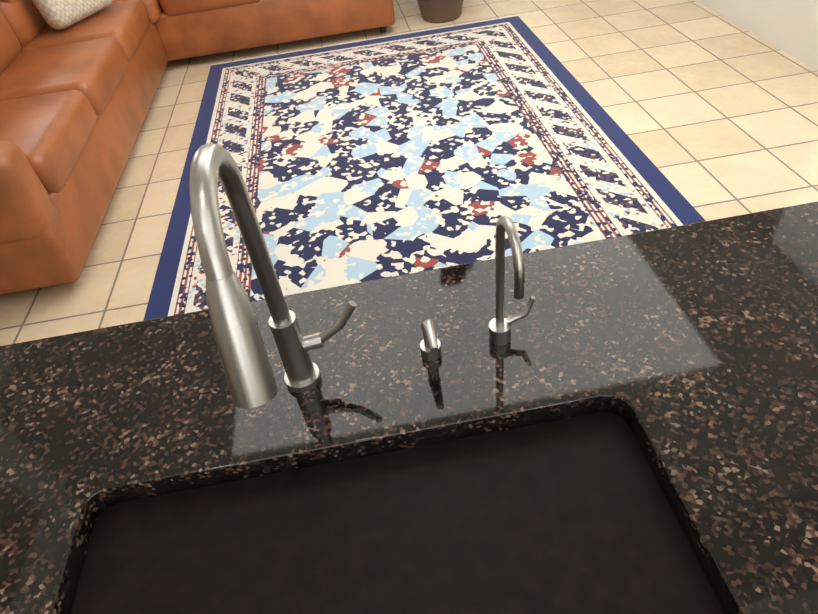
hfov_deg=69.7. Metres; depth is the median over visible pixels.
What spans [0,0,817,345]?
floor
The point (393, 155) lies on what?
rug
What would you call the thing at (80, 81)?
sofa
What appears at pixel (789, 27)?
wall
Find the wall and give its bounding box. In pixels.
[695,0,817,70]
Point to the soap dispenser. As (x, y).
(430, 346)
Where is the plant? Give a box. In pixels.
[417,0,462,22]
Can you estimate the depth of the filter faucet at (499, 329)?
0.80 m
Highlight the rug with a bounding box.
[143,15,705,320]
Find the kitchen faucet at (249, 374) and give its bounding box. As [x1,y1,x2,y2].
[189,143,356,408]
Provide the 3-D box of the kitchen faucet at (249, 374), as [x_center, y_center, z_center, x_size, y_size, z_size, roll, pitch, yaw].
[-0.130,0.018,0.679,0.132,0.427,0.260,-10,43,-2]
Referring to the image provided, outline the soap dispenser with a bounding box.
[420,319,440,360]
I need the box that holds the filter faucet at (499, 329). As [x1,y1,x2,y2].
[489,215,534,345]
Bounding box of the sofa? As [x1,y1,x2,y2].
[0,0,394,294]
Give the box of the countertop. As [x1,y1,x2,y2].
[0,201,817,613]

